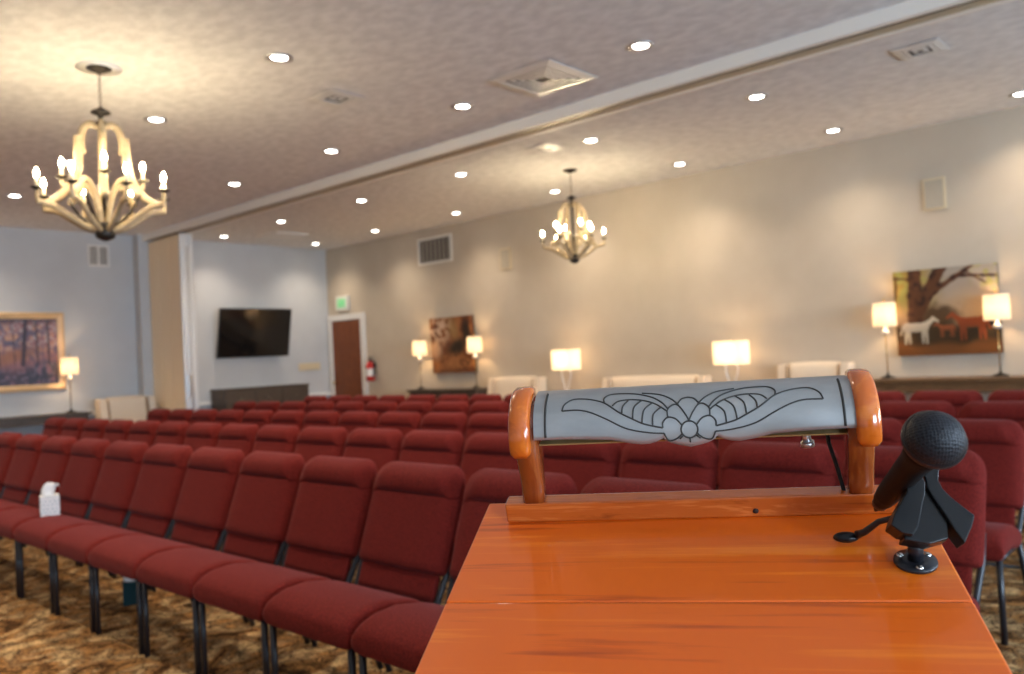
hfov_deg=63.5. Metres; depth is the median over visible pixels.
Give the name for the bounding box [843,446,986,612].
chair
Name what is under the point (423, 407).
chair
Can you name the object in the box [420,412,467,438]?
chair
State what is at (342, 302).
exit sign
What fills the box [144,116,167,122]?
recessed light
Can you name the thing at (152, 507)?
chair
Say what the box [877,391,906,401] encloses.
chair
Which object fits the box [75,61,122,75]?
trim
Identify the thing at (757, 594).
lectern
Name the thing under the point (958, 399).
chair
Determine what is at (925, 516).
microphone stand
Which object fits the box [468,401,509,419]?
chair
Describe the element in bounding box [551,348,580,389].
table lamp
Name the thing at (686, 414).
hood
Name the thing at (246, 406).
chair
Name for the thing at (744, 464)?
chair
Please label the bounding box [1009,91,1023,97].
recessed light
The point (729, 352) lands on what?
table lamp
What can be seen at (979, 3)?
trim
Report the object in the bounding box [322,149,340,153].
recessed light
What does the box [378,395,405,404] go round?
chair
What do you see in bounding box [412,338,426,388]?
lamp
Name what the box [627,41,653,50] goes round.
recessed light
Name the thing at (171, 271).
wall
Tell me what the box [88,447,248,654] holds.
chair
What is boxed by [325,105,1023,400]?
wall
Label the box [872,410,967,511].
microphone
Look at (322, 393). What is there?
trim
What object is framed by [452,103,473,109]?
recessed light
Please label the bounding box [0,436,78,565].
chair
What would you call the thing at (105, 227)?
chandelier
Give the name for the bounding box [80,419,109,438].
chair
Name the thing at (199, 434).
chair
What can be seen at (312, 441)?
chair
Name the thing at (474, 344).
lamp
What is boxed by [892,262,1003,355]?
horse painting
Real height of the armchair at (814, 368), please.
1.082 m
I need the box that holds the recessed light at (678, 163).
[672,162,687,165]
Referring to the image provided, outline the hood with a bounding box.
[533,375,856,446]
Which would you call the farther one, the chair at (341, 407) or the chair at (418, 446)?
the chair at (341, 407)
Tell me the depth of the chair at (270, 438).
5.87 m
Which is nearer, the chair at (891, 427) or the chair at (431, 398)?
the chair at (891, 427)
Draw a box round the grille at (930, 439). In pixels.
[900,410,967,469]
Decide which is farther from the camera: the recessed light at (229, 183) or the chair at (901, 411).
the recessed light at (229, 183)
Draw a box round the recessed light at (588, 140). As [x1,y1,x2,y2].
[581,138,599,142]
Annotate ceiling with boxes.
[0,0,1023,249]
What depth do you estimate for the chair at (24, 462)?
6.15 m
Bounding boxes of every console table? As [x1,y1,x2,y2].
[0,411,91,427]
[407,387,487,397]
[874,375,1023,391]
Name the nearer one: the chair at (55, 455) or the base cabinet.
the chair at (55, 455)
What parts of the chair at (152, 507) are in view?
leg, leg, seat, panel, backrest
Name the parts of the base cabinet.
drawer, drawer, drawer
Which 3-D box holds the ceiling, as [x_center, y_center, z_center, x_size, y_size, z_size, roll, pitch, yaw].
[-1.320,-1.892,3.840,17.300,0.120,13.400,-4,-2,42]
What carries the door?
in the wall at (791, 255)
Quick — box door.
[332,319,362,397]
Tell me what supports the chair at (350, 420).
on the floor
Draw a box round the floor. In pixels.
[0,489,1023,673]
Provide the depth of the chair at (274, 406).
10.19 m
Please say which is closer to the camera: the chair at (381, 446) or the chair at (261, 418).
the chair at (381, 446)
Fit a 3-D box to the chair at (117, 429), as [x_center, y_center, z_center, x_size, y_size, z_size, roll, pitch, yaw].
[-3.827,1.223,7.545,0.527,0.884,0.610,-4,-2,42]
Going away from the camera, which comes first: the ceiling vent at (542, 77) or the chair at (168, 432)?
the ceiling vent at (542, 77)
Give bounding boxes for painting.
[0,312,65,392]
[429,315,477,372]
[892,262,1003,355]
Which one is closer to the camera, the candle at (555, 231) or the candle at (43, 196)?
the candle at (43, 196)
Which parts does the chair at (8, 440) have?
backrest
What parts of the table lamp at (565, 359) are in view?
lamp shade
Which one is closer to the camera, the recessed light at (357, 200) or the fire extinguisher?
the recessed light at (357, 200)
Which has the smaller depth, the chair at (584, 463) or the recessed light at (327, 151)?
the chair at (584, 463)
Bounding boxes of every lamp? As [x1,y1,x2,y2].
[60,354,78,412]
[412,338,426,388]
[467,334,481,387]
[505,368,897,521]
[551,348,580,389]
[712,339,749,380]
[872,298,896,377]
[983,289,1010,375]
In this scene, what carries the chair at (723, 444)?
on the floor
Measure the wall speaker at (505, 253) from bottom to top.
0.300 m
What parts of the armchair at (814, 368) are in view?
arm, backrest, arm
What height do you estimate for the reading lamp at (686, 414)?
0.194 m
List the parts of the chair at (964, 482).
panel, seat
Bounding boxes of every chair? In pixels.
[0,432,21,539]
[0,434,47,555]
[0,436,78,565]
[0,438,112,597]
[14,440,150,613]
[42,417,66,437]
[48,443,192,632]
[61,418,86,440]
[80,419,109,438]
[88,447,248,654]
[103,419,133,443]
[127,420,159,447]
[136,451,309,673]
[146,409,170,424]
[153,421,189,444]
[167,409,192,423]
[184,422,221,451]
[190,409,217,425]
[193,455,383,673]
[215,409,244,427]
[216,423,258,457]
[232,401,255,412]
[242,410,273,428]
[252,425,299,452]
[254,401,280,413]
[262,461,465,673]
[271,410,305,431]
[279,401,305,411]
[280,428,402,565]
[294,426,347,463]
[302,411,339,429]
[304,395,326,404]
[305,401,333,414]
[327,395,351,405]
[333,401,364,416]
[338,411,378,434]
[351,395,377,404]
[351,468,576,673]
[363,401,397,416]
[377,412,421,438]
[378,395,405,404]
[396,401,431,417]
[399,430,464,466]
[406,395,435,406]
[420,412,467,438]
[431,401,468,417]
[436,394,468,401]
[454,432,518,543]
[460,413,508,466]
[468,394,501,413]
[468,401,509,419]
[503,394,536,403]
[543,443,620,493]
[581,477,712,493]
[617,443,627,477]
[619,441,718,489]
[716,436,801,489]
[718,441,839,489]
[811,418,902,485]
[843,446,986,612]
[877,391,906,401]
[879,401,955,424]
[909,390,983,418]
[957,419,1023,645]
[959,401,1023,518]
[987,390,1023,400]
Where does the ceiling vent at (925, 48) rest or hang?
in the ceiling
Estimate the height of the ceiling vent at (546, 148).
0.017 m
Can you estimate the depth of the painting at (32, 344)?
10.77 m
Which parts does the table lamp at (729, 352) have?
lamp shade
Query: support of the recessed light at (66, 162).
in the ceiling
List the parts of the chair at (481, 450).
backrest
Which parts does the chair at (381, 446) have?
backrest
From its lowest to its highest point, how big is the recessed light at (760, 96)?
0.010 m
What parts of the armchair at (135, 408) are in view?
arm, backrest, arm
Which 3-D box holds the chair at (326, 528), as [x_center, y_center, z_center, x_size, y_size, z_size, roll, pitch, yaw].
[-0.936,0.988,3.500,0.532,0.884,0.610,-4,-2,42]
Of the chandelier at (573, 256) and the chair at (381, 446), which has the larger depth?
the chandelier at (573, 256)
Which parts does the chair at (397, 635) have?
leg, seat, backrest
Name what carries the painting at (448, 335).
attached to the wall at (791, 255)
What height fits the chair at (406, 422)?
0.884 m
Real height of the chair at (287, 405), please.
0.884 m
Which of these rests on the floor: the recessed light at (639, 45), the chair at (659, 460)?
the chair at (659, 460)
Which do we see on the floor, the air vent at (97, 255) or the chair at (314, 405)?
the chair at (314, 405)
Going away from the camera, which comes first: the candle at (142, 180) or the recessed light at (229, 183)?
the candle at (142, 180)
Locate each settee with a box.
[487,376,546,400]
[602,375,711,387]
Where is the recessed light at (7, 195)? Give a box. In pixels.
[5,194,23,197]
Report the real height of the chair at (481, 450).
0.884 m
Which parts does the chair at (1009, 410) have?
backrest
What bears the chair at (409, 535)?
on the floor
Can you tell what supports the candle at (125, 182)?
on the chandelier at (105, 227)
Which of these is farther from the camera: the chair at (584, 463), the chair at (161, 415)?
the chair at (161, 415)
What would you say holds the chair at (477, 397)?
on the floor
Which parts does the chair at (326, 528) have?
leg, seat, leg, leg, panel, backrest, leg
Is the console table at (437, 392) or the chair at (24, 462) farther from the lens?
the console table at (437, 392)
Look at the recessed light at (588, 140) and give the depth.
7.76 m
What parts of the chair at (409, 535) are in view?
leg, seat, leg, leg, panel, backrest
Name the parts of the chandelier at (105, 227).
flame bulb, arm, arm, flame bulb, arm, chain, rod, arm, arm, arm, arm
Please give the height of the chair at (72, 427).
0.884 m
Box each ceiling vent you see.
[309,89,364,106]
[489,59,597,96]
[525,144,564,153]
[891,38,949,60]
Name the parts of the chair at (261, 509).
leg, leg, seat, panel, leg, backrest, leg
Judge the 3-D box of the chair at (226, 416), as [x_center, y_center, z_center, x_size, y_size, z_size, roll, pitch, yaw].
[-3.097,1.206,8.435,0.535,0.884,0.610,-4,-2,42]
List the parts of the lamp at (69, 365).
lamp shade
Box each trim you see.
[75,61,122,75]
[89,392,330,414]
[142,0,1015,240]
[151,0,1001,240]
[327,312,368,395]
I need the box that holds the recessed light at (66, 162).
[63,160,72,164]
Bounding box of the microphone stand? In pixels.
[833,469,973,573]
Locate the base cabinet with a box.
[210,383,309,411]
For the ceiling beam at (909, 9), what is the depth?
6.25 m
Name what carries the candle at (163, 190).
on the chandelier at (105, 227)
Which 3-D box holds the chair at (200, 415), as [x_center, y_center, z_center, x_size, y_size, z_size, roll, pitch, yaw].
[-3.500,1.234,8.799,0.535,0.884,0.610,-4,-2,42]
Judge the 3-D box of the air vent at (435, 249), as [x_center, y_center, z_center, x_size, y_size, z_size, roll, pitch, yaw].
[-1.165,-1.308,12.452,0.750,0.410,0.019,-4,-2,42]
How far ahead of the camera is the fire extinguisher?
13.33 m
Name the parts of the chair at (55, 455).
seat, panel, backrest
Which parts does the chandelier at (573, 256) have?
arm, arm, arm, rod, arm, arm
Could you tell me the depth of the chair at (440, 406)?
8.02 m
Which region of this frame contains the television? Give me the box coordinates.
[216,308,291,357]
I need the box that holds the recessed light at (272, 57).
[265,53,292,62]
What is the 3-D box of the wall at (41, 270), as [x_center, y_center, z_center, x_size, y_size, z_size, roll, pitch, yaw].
[-7.553,0.249,9.508,0.150,3.280,13.200,-4,-2,42]
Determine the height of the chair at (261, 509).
0.884 m
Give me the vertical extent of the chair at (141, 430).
0.884 m
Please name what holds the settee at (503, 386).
on the floor
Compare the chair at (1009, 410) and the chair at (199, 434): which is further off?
the chair at (199, 434)
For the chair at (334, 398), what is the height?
0.884 m
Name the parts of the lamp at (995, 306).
lamp shade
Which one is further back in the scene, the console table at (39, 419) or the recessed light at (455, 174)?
the console table at (39, 419)
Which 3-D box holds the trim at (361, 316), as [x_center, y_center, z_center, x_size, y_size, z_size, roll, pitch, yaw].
[-2.741,0.681,13.899,0.980,2.130,0.050,-4,-2,42]
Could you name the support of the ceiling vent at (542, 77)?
in the ceiling
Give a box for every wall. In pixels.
[0,226,330,435]
[148,233,198,411]
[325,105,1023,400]
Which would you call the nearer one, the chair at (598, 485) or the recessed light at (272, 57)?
the chair at (598, 485)
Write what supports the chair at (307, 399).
on the floor
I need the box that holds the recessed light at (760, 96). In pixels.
[745,93,767,100]
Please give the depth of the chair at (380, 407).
8.72 m
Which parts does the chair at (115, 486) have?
leg, leg, seat, panel, backrest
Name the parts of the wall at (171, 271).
partition panel, partition panel, partition panel, post, pull handle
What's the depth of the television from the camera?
13.00 m
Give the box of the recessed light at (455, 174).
[453,173,468,176]
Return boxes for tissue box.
[39,482,59,516]
[122,577,136,606]
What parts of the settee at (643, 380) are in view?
arm, arm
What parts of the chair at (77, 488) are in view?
leg, seat, panel, backrest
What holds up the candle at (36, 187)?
on the chandelier at (105, 227)
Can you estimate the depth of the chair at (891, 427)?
4.24 m
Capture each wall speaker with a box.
[499,247,511,269]
[922,176,946,210]
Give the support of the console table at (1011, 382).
on the floor
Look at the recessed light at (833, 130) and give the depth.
7.84 m
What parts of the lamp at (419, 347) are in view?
lamp shade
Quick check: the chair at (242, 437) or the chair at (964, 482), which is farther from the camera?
the chair at (242, 437)
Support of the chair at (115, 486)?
on the floor
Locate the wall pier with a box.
[132,234,153,395]
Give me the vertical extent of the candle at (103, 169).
0.134 m
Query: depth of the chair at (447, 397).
9.53 m
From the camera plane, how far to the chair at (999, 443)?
3.80 m
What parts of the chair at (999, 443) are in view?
backrest, panel, seat frame, leg, seat, leg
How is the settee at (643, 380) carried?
on the floor
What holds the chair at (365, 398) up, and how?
on the floor
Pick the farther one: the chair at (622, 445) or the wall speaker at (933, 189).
the wall speaker at (933, 189)
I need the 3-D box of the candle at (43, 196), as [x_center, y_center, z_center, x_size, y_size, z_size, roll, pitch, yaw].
[-3.004,-0.922,5.311,0.072,0.081,0.073,-4,-2,42]
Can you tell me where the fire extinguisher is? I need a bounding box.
[366,356,375,380]
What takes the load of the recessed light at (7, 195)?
in the ceiling
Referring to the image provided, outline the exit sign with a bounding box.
[335,295,349,310]
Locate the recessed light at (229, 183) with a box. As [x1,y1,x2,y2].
[226,182,242,185]
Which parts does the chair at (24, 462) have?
panel, backrest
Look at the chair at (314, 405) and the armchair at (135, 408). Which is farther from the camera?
the armchair at (135, 408)
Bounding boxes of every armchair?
[95,395,155,422]
[777,361,854,378]
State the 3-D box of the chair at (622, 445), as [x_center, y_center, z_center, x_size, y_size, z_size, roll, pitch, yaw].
[0.477,0.955,5.208,0.517,0.884,0.610,-4,-2,42]
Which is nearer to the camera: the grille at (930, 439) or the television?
the grille at (930, 439)
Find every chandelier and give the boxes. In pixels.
[30,64,169,240]
[541,169,606,263]
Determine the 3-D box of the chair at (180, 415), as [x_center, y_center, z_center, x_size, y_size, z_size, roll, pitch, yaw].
[-3.902,1.262,9.162,0.535,0.884,0.610,-4,-2,42]
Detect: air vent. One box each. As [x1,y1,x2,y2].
[87,244,109,266]
[417,233,452,265]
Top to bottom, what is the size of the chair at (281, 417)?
0.884 m
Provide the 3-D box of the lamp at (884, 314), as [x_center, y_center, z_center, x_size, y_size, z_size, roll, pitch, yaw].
[3.586,0.011,7.944,0.212,0.768,0.212,-4,-2,42]
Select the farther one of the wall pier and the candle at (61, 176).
the wall pier
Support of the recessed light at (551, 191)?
in the ceiling
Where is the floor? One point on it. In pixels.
(33, 640)
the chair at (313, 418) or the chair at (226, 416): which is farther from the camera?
the chair at (226, 416)
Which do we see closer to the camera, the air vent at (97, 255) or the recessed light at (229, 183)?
the recessed light at (229, 183)
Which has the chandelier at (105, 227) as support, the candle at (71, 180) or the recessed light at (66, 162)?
the candle at (71, 180)
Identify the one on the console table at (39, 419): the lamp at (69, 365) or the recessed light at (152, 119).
the lamp at (69, 365)
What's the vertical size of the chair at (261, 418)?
0.884 m
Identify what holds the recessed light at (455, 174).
in the ceiling
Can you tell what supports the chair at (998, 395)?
on the floor
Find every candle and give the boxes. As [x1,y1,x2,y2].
[30,177,43,189]
[40,187,49,198]
[56,167,68,186]
[65,170,77,183]
[98,160,110,181]
[120,172,132,184]
[137,171,148,190]
[158,181,169,192]
[553,227,562,236]
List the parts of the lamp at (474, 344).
lamp shade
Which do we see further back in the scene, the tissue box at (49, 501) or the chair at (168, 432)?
the chair at (168, 432)
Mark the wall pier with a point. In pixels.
(140, 248)
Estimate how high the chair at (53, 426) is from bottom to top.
0.884 m
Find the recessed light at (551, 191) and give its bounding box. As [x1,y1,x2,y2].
[548,190,561,192]
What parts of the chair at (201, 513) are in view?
leg, leg, seat, panel, backrest, leg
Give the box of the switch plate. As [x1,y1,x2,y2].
[299,363,319,370]
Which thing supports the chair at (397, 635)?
on the floor
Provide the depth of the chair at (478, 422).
6.08 m
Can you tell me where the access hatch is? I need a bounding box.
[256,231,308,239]
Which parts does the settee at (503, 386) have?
arm, backrest, arm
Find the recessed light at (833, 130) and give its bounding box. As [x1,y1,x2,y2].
[823,128,842,132]
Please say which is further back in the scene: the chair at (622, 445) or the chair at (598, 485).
the chair at (622, 445)
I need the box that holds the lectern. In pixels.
[415,503,1011,673]
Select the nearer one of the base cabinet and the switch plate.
the base cabinet
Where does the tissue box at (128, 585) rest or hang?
on the floor
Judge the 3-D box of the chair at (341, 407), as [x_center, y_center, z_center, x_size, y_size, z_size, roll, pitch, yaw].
[-1.966,1.161,8.977,0.544,0.884,0.610,-4,-2,42]
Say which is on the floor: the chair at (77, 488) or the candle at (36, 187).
the chair at (77, 488)
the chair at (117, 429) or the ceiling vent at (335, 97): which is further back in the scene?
the chair at (117, 429)
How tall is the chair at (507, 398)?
0.884 m
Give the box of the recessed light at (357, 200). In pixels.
[354,199,367,201]
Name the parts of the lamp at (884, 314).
lamp shade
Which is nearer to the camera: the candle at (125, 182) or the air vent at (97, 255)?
the candle at (125, 182)
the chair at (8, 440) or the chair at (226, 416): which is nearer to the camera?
the chair at (8, 440)
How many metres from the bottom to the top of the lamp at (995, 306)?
0.768 m

